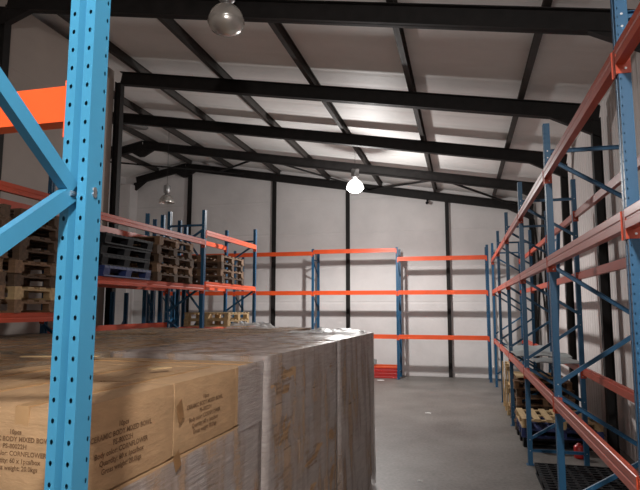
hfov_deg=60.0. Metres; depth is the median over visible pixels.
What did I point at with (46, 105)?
beam
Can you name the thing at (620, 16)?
upright
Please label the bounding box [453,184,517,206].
pipe
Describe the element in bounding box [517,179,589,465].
upright
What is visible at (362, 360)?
carton
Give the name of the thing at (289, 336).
carton
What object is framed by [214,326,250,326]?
cardboard offcut
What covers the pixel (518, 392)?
pallet
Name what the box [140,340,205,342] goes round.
carton
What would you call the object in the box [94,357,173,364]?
carton
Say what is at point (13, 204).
beam
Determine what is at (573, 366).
beam
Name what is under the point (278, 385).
carton
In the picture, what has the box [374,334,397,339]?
beam
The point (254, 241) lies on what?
upright
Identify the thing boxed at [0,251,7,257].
pallet
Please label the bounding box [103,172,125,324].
wall
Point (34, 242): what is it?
pallet
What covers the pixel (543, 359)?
board
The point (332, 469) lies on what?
carton
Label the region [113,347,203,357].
carton
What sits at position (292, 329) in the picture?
carton
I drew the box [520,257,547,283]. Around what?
beam
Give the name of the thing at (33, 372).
carton
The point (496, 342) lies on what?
beam
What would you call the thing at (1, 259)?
pallet
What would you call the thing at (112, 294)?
upright
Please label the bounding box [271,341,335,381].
carton
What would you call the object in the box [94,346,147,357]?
carton
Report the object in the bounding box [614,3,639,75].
beam
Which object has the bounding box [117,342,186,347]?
carton
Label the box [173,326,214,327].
beam
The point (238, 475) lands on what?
carton
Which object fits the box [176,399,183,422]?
scrap
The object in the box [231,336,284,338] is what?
carton
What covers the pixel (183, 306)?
upright
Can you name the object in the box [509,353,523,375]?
beam
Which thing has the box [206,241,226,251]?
beam
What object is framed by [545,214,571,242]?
beam
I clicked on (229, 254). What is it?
beam
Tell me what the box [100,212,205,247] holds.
beam
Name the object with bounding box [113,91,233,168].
roof purlin
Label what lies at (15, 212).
pallet
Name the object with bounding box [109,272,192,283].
pallet
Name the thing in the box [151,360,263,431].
carton
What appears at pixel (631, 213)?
beam
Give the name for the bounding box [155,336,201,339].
carton
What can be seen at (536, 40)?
purlin
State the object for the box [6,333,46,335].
carton
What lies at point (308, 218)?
wall
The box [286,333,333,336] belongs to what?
carton
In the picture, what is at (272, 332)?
film
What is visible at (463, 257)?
beam
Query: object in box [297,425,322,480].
carton
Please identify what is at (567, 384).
pallet
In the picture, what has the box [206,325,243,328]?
beam
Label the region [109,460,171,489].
carton
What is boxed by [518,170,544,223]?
beam
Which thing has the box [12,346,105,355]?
carton
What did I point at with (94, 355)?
cardboard offcut
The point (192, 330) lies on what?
carton
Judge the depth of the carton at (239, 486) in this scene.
3.47 m
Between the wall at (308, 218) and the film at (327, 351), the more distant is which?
the wall at (308, 218)
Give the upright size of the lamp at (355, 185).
1.327 m
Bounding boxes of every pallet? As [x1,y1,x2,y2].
[0,204,10,217]
[0,217,11,227]
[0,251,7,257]
[0,258,3,271]
[0,271,6,284]
[0,285,5,298]
[0,299,54,312]
[2,259,56,275]
[4,247,56,263]
[5,273,55,287]
[5,286,54,299]
[10,208,58,227]
[14,236,57,251]
[29,225,58,239]
[40,254,149,269]
[41,243,150,260]
[42,265,150,279]
[99,232,152,250]
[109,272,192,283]
[111,263,192,275]
[129,254,193,267]
[131,236,193,251]
[133,244,191,259]
[177,255,243,265]
[177,269,243,278]
[177,276,243,284]
[179,262,243,271]
[183,319,248,326]
[184,312,248,319]
[502,361,510,414]
[509,374,572,390]
[509,403,541,420]
[510,390,574,407]
[514,382,574,398]
[515,399,574,413]
[516,408,603,431]
[516,425,592,450]
[517,417,603,440]
[534,462,628,489]
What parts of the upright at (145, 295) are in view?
post, post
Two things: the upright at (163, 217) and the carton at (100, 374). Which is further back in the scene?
the upright at (163, 217)
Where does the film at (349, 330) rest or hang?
on the film at (360, 469)
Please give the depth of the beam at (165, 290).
9.61 m
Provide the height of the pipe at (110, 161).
0.152 m
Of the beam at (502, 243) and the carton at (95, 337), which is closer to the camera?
the carton at (95, 337)
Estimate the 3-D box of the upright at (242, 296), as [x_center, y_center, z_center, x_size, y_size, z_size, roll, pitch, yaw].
[-2.840,2.310,19.230,0.110,4.150,0.848,-2,-7,14]
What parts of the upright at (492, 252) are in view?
post, post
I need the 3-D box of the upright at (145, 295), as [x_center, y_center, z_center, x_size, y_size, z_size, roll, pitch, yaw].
[-3.495,1.436,11.255,0.110,4.080,0.848,1,-7,-6]
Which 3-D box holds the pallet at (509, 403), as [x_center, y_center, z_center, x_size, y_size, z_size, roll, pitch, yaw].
[4.220,3.214,10.622,1.000,0.144,1.200,-1,-7,13]
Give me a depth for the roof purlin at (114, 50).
12.81 m
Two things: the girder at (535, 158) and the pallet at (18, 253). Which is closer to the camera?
the pallet at (18, 253)
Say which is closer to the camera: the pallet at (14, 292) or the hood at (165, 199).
the pallet at (14, 292)
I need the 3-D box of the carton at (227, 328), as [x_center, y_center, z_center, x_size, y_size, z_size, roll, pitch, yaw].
[-1.313,1.509,8.884,0.415,0.342,0.715,-2,-7,15]
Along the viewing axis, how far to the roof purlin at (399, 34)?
9.33 m
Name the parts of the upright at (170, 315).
post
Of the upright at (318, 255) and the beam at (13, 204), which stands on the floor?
the upright at (318, 255)
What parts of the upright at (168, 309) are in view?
post, post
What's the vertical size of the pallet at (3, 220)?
0.144 m
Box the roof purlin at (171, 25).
[157,18,330,179]
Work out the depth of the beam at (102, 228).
9.23 m
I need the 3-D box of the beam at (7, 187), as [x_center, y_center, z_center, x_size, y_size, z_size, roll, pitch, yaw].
[-3.437,-0.609,5.967,0.076,0.158,3.238,-2,-7,14]
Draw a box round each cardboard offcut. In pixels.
[20,355,99,356]
[147,366,171,369]
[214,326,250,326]
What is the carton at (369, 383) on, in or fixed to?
on the carton
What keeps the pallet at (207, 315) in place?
on the pallet at (187, 322)
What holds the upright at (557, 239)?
on the floor
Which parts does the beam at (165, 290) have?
rail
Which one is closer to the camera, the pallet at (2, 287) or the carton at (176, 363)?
the carton at (176, 363)
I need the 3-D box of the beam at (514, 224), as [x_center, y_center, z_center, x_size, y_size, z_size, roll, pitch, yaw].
[3.323,-0.247,9.566,0.076,0.158,2.710,-2,-7,14]
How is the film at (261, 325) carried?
on the film at (284, 327)
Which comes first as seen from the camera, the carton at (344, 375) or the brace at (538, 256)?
the carton at (344, 375)
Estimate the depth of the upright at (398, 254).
17.67 m
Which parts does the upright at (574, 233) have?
post, post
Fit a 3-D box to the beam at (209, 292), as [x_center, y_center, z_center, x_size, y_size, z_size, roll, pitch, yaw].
[-4.279,1.708,19.278,2.768,0.172,0.076,-2,-7,14]
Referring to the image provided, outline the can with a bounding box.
[574,443,583,458]
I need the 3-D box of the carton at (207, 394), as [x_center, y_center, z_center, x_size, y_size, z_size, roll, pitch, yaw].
[-0.775,0.856,2.956,0.415,0.342,0.715,-2,-7,15]
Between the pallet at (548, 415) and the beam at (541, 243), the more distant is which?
the beam at (541, 243)
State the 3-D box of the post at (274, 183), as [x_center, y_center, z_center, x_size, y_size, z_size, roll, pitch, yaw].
[-1.654,1.048,19.686,0.120,6.766,0.128,-2,-7,14]
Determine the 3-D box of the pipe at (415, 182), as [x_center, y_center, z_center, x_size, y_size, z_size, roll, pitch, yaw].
[2.527,-1.883,17.342,0.070,0.490,3.756,3,-7,-26]
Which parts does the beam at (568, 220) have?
rail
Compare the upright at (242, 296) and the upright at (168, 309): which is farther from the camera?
the upright at (242, 296)
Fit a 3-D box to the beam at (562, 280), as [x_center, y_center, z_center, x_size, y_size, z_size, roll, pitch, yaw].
[4.050,0.622,9.280,0.076,0.158,2.710,-2,-7,14]
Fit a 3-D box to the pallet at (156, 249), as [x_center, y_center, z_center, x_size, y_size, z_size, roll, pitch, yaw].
[-2.937,0.140,9.543,1.000,0.144,1.200,-1,-7,14]
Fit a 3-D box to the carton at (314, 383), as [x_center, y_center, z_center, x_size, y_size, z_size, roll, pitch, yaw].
[-0.251,1.032,4.714,0.415,0.342,0.715,-2,-7,16]
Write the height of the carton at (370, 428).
0.342 m
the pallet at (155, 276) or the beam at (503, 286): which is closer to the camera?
the pallet at (155, 276)
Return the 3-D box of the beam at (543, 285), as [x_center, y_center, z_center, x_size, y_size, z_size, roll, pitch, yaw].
[4.724,0.922,11.900,0.076,0.158,2.710,-2,-7,14]
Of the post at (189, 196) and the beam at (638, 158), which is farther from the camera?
the post at (189, 196)
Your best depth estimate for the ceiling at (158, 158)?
20.41 m
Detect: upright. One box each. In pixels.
[0,0,110,489]
[39,176,95,333]
[109,292,128,324]
[141,213,156,322]
[146,294,149,322]
[153,291,175,327]
[157,215,181,327]
[163,289,172,326]
[164,210,206,327]
[181,227,201,326]
[223,229,256,323]
[232,251,244,322]
[311,249,319,331]
[396,247,402,379]
[484,245,492,382]
[491,243,523,386]
[496,230,536,401]
[504,211,553,425]
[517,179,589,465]
[542,123,637,489]
[548,233,559,372]
[610,0,639,477]
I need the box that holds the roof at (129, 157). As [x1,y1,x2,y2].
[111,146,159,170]
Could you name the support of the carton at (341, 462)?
on the carton at (344, 479)
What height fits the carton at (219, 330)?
0.342 m
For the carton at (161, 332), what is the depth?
7.46 m
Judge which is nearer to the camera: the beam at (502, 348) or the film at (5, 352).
the film at (5, 352)
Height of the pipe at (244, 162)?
0.498 m
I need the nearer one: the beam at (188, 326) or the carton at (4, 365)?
the carton at (4, 365)
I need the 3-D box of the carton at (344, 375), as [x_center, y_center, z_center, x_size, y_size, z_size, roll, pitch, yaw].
[0.080,1.493,5.787,0.415,0.342,0.715,-2,-7,17]
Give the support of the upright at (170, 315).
on the floor
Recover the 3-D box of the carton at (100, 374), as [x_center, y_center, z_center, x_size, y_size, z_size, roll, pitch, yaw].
[-1.160,0.866,3.059,0.415,0.342,0.715,-2,-7,15]
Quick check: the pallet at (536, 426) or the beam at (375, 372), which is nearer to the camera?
the pallet at (536, 426)
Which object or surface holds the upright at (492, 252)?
on the floor
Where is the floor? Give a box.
[368,375,638,489]
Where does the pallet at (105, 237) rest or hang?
on the pallet at (109, 249)
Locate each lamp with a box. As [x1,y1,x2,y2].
[159,143,174,203]
[207,0,244,36]
[346,168,363,192]
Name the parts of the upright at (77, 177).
post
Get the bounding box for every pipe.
[110,161,243,174]
[220,161,248,170]
[284,165,368,189]
[369,181,428,190]
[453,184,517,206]
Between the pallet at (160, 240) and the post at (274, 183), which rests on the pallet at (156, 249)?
the pallet at (160, 240)
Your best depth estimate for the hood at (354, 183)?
14.31 m
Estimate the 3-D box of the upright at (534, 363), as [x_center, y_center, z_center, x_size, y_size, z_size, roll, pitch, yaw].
[4.696,1.677,13.234,0.848,4.080,0.110,-2,-7,14]
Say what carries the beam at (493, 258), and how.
attached to the upright at (534, 363)
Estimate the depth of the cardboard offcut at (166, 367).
3.00 m
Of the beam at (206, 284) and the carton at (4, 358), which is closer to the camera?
the carton at (4, 358)
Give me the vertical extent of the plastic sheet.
0.066 m
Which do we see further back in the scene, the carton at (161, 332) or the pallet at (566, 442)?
the pallet at (566, 442)
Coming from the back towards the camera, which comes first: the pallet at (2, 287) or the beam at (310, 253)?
the beam at (310, 253)
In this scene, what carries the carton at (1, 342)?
in the film
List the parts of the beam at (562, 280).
rail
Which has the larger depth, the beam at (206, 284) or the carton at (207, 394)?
the beam at (206, 284)
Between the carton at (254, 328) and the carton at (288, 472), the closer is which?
the carton at (288, 472)
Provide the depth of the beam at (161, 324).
9.44 m
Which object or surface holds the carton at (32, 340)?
in the film
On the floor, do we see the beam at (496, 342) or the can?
the can
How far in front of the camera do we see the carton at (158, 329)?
8.28 m
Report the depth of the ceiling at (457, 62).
10.09 m
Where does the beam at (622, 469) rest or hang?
attached to the upright at (620, 16)
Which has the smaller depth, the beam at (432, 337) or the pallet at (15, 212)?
the pallet at (15, 212)
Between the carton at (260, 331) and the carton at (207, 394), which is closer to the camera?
the carton at (207, 394)
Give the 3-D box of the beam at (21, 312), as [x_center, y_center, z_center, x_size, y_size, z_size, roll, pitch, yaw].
[-4.168,0.812,5.993,0.076,0.158,3.238,-2,-7,14]
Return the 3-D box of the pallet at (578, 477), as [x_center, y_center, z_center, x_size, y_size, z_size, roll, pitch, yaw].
[3.210,2.910,6.723,1.000,0.150,1.200,-2,-7,14]
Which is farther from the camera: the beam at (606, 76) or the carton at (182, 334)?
the carton at (182, 334)
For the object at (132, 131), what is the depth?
17.99 m
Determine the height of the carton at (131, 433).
0.342 m
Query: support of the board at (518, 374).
on the pallet at (567, 384)
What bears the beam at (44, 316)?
attached to the upright
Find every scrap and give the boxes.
[173,449,180,471]
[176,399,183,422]
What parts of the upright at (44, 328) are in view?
post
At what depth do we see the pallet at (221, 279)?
11.78 m
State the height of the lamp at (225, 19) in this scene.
0.960 m
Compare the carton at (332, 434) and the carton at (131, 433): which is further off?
the carton at (332, 434)
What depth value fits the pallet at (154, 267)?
9.37 m
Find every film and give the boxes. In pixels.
[0,338,178,357]
[101,327,220,334]
[111,339,337,489]
[121,420,261,489]
[127,332,273,339]
[206,327,308,332]
[226,321,278,328]
[229,331,375,489]
[287,327,369,333]
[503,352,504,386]
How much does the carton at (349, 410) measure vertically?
0.342 m
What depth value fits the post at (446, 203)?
18.07 m
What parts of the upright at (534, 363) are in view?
post, post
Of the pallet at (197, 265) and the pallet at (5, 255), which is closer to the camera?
the pallet at (5, 255)
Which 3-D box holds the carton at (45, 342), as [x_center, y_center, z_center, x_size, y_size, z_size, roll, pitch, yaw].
[-2.799,1.096,5.189,0.415,0.342,0.715,-2,-7,14]
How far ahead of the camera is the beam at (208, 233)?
11.79 m
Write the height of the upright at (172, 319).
2.600 m
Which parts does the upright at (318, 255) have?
post, post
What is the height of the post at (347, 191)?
6.303 m
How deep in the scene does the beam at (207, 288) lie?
12.86 m
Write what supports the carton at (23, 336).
in the film
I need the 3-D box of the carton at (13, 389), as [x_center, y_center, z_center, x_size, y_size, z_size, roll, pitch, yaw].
[-1.341,0.790,2.389,0.415,0.342,0.715,-2,-7,15]
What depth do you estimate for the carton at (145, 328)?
8.98 m
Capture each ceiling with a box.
[31,0,639,198]
[110,124,183,177]
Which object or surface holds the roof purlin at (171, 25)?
attached to the girder at (138, 149)
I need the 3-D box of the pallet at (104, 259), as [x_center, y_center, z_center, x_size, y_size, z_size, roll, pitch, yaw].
[-3.301,0.272,8.231,1.000,0.150,1.200,-1,-7,14]
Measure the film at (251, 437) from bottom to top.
1.476 m
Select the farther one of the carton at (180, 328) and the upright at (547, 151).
the carton at (180, 328)
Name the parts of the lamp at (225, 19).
lamp shade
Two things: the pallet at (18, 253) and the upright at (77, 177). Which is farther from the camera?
the pallet at (18, 253)
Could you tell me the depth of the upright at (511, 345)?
10.62 m
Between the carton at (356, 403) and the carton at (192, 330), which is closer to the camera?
the carton at (356, 403)
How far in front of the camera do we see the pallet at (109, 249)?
8.11 m
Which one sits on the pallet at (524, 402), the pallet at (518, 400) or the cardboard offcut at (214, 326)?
the pallet at (518, 400)
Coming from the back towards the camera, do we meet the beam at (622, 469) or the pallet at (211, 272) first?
the pallet at (211, 272)
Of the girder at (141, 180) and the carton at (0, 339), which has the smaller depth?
the carton at (0, 339)
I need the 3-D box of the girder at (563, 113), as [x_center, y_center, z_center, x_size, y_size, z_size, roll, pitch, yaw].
[0.194,-0.197,10.019,9.128,7.060,0.130,-2,-7,14]
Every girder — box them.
[0,0,639,179]
[104,71,619,453]
[111,141,548,343]
[112,112,578,409]
[134,163,539,371]
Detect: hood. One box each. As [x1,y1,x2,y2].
[159,194,174,203]
[207,2,244,25]
[346,179,363,188]
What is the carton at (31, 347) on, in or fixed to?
in the film at (5, 352)
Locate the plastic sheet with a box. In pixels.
[504,345,571,357]
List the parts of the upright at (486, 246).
post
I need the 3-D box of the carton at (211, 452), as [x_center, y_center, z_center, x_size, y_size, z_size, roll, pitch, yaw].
[-0.778,1.194,2.914,0.415,0.342,0.715,-2,-7,15]
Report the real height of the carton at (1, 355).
0.342 m
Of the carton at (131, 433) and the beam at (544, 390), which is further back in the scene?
the beam at (544, 390)
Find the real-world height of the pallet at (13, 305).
0.144 m
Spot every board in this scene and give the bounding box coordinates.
[514,371,561,378]
[531,357,578,363]
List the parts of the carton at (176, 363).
film strip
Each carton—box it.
[0,337,48,338]
[0,339,38,340]
[0,341,23,343]
[0,341,51,346]
[0,345,51,354]
[0,354,22,356]
[0,355,50,361]
[0,360,50,370]
[0,364,113,378]
[0,375,31,382]
[0,378,99,399]
[0,381,173,489]
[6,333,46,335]
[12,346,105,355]
[23,336,52,337]
[24,339,51,341]
[36,364,173,381]
[40,340,117,344]
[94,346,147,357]
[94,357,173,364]
[95,330,127,334]
[95,337,129,338]
[103,366,235,456]
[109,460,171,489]
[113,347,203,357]
[115,329,157,330]
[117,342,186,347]
[136,331,184,335]
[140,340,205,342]
[142,329,184,330]
[145,328,179,328]
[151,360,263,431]
[154,333,195,335]
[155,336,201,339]
[165,347,248,359]
[168,428,233,489]
[172,329,202,331]
[180,328,217,329]
[180,332,222,333]
[197,329,231,331]
[209,340,270,342]
[211,343,278,349]
[223,329,259,332]
[223,333,269,334]
[227,328,253,329]
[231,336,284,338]
[232,349,296,405]
[232,424,244,484]
[235,471,258,489]
[244,328,278,329]
[249,330,290,332]
[256,333,291,336]
[262,344,321,391]
[268,336,315,339]
[270,328,303,330]
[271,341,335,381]
[272,395,298,455]
[274,441,298,489]
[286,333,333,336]
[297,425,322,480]
[302,465,323,489]
[304,337,352,372]
[324,381,329,419]
[324,452,336,489]
[325,418,335,458]
[327,334,365,366]
[337,434,353,483]
[338,467,352,489]
[341,401,353,444]
[342,369,353,406]
[353,392,365,428]
[367,364,370,388]
[367,428,370,448]
[367,443,373,477]
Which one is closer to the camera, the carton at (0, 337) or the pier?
the carton at (0, 337)
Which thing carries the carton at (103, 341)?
in the film at (5, 352)
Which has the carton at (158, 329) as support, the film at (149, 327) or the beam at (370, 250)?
the film at (149, 327)
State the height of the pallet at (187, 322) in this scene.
0.144 m
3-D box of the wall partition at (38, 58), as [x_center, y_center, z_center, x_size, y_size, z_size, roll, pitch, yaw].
[-9.002,-1.141,4.318,5.790,7.610,15.600,-2,-7,14]
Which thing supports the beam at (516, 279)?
attached to the upright at (574, 233)
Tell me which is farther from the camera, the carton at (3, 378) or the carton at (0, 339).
the carton at (0, 339)
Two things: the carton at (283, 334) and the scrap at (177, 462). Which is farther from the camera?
the carton at (283, 334)
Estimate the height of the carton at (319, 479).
0.342 m
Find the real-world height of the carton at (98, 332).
0.342 m
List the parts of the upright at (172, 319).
post, post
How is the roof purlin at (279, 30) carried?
attached to the girder at (138, 149)
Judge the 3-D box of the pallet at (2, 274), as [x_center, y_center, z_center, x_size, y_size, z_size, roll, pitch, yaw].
[-3.975,0.305,5.448,1.000,0.144,1.200,-2,-7,14]
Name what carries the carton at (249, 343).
in the film at (327, 351)
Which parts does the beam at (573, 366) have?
rail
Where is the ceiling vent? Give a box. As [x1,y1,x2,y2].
[124,124,147,129]
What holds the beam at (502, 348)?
attached to the upright at (511, 345)
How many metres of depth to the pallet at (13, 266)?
6.46 m
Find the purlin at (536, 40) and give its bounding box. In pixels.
[492,0,552,198]
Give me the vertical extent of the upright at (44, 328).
4.080 m
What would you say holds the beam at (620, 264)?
attached to the upright at (547, 151)
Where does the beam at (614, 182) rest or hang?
attached to the upright at (547, 151)
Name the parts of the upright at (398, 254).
post, post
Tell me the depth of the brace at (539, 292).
16.00 m
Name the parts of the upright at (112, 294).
post, post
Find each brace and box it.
[533,219,546,325]
[536,203,543,370]
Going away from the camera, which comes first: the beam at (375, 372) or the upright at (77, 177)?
the upright at (77, 177)
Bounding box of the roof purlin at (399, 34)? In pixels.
[386,0,436,191]
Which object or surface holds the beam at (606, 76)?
attached to the upright at (620, 16)
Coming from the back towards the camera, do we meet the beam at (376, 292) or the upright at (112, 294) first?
the beam at (376, 292)
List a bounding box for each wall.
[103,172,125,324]
[126,161,542,378]
[535,52,639,461]
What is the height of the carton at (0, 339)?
0.342 m
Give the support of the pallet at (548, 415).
on the pallet at (536, 426)
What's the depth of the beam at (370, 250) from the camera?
18.02 m
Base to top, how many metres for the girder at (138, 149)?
7.620 m
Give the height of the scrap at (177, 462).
0.099 m
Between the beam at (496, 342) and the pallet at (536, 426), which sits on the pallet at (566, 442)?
the pallet at (536, 426)
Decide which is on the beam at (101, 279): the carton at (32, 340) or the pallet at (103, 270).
the pallet at (103, 270)
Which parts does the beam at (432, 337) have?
rail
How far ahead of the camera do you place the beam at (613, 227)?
3.66 m
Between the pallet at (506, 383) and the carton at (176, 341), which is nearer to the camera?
the carton at (176, 341)
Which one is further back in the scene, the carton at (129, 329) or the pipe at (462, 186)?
the pipe at (462, 186)
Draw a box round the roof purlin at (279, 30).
[268,23,382,185]
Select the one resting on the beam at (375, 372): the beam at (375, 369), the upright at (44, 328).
the beam at (375, 369)
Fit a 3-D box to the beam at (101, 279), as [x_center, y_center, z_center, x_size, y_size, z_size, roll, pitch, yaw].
[-2.633,0.668,8.991,0.076,0.158,3.238,-2,-7,14]
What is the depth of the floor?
9.21 m
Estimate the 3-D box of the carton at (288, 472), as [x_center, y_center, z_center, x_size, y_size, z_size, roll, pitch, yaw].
[-0.451,1.633,3.967,0.415,0.342,0.715,-2,-7,17]
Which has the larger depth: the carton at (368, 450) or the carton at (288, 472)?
the carton at (368, 450)
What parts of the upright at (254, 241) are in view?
post, post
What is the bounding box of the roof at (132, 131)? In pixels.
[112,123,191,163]
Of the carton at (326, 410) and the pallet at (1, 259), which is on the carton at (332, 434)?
the carton at (326, 410)
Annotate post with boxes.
[185,174,192,326]
[271,181,276,325]
[346,190,349,327]
[445,202,452,377]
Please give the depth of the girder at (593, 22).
7.13 m
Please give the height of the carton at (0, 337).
0.342 m
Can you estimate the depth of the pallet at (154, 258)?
9.40 m
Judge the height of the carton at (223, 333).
0.342 m
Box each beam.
[0,80,66,137]
[0,180,50,200]
[0,198,32,208]
[0,312,53,322]
[21,312,43,323]
[47,322,166,333]
[56,215,145,236]
[97,276,203,293]
[98,284,167,293]
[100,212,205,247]
[163,291,233,295]
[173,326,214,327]
[192,253,234,256]
[196,284,225,292]
[204,281,255,292]
[206,230,255,251]
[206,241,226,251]
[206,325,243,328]
[234,291,311,295]
[235,251,312,256]
[313,248,396,254]
[313,290,396,295]
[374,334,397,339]
[374,364,396,367]
[374,368,396,371]
[374,371,396,374]
[374,374,396,378]
[397,255,486,261]
[397,290,487,295]
[398,335,489,341]
[491,252,496,264]
[492,287,497,295]
[494,338,499,348]
[496,238,504,255]
[498,282,505,292]
[500,344,508,357]
[504,214,517,243]
[506,273,519,289]
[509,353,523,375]
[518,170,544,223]
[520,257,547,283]
[524,368,553,411]
[529,237,544,255]
[531,282,546,292]
[543,50,615,183]
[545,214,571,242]
[547,211,625,271]
[548,273,574,288]
[551,357,579,373]
[554,397,639,489]
[572,172,620,220]
[576,258,625,280]
[581,368,633,402]
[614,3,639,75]
[624,200,639,238]
[637,155,639,170]
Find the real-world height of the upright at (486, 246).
4.150 m
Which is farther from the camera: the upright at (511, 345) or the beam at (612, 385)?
the upright at (511, 345)
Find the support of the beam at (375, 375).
on the floor
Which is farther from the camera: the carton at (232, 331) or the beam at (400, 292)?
the beam at (400, 292)
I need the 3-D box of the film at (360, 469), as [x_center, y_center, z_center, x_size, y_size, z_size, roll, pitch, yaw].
[-0.146,1.973,6.379,1.284,1.879,1.885,-2,-7,16]
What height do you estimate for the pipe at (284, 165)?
0.505 m
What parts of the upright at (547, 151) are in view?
post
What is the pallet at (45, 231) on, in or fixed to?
on the pallet at (34, 242)
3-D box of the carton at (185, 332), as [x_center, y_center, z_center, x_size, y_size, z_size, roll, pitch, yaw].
[-1.564,1.371,7.585,0.615,0.342,0.415,-2,-7,15]
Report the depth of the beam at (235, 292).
18.53 m
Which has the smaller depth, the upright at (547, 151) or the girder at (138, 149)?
the upright at (547, 151)
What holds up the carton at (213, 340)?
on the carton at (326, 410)
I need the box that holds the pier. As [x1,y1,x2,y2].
[114,184,137,324]
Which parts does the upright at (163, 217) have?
post, post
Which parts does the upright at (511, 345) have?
post, post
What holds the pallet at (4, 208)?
on the pallet at (3, 220)
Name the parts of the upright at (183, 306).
post, post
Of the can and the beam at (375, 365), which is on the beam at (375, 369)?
the beam at (375, 365)
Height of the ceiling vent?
0.174 m
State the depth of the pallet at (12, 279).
6.45 m
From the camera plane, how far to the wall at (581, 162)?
9.77 m
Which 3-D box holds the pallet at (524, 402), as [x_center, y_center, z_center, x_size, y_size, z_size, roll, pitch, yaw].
[4.239,3.069,10.631,1.000,0.144,1.200,-2,-7,14]
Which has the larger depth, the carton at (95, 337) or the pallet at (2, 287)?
the carton at (95, 337)
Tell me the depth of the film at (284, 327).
7.94 m
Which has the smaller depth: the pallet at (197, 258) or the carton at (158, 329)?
the carton at (158, 329)
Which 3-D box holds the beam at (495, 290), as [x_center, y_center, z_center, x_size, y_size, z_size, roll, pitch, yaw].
[4.657,1.235,14.652,0.076,0.158,2.601,-2,-7,14]
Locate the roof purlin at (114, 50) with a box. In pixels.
[57,14,280,173]
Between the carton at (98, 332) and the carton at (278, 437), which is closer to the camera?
the carton at (278, 437)
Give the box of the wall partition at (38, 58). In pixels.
[0,0,114,335]
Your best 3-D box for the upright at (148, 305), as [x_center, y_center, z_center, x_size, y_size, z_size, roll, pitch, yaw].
[-3.810,2.324,12.070,0.110,2.500,0.848,2,-7,-20]
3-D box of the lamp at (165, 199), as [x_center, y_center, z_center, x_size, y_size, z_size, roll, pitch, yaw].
[-4.561,-2.351,16.611,0.464,2.214,0.464,-2,-7,14]
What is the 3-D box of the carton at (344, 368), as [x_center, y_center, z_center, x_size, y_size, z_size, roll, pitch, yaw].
[0.085,1.154,5.830,0.415,0.342,0.715,-2,-7,16]
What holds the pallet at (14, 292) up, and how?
on the pallet at (13, 305)
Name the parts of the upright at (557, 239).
post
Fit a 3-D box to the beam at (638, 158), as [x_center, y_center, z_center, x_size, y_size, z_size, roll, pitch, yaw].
[2.703,-0.866,4.141,0.076,0.158,2.710,-2,-7,14]
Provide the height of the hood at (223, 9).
0.245 m
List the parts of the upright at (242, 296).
post, post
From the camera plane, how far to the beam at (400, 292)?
17.23 m
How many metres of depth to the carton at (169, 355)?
4.08 m
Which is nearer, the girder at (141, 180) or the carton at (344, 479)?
the carton at (344, 479)

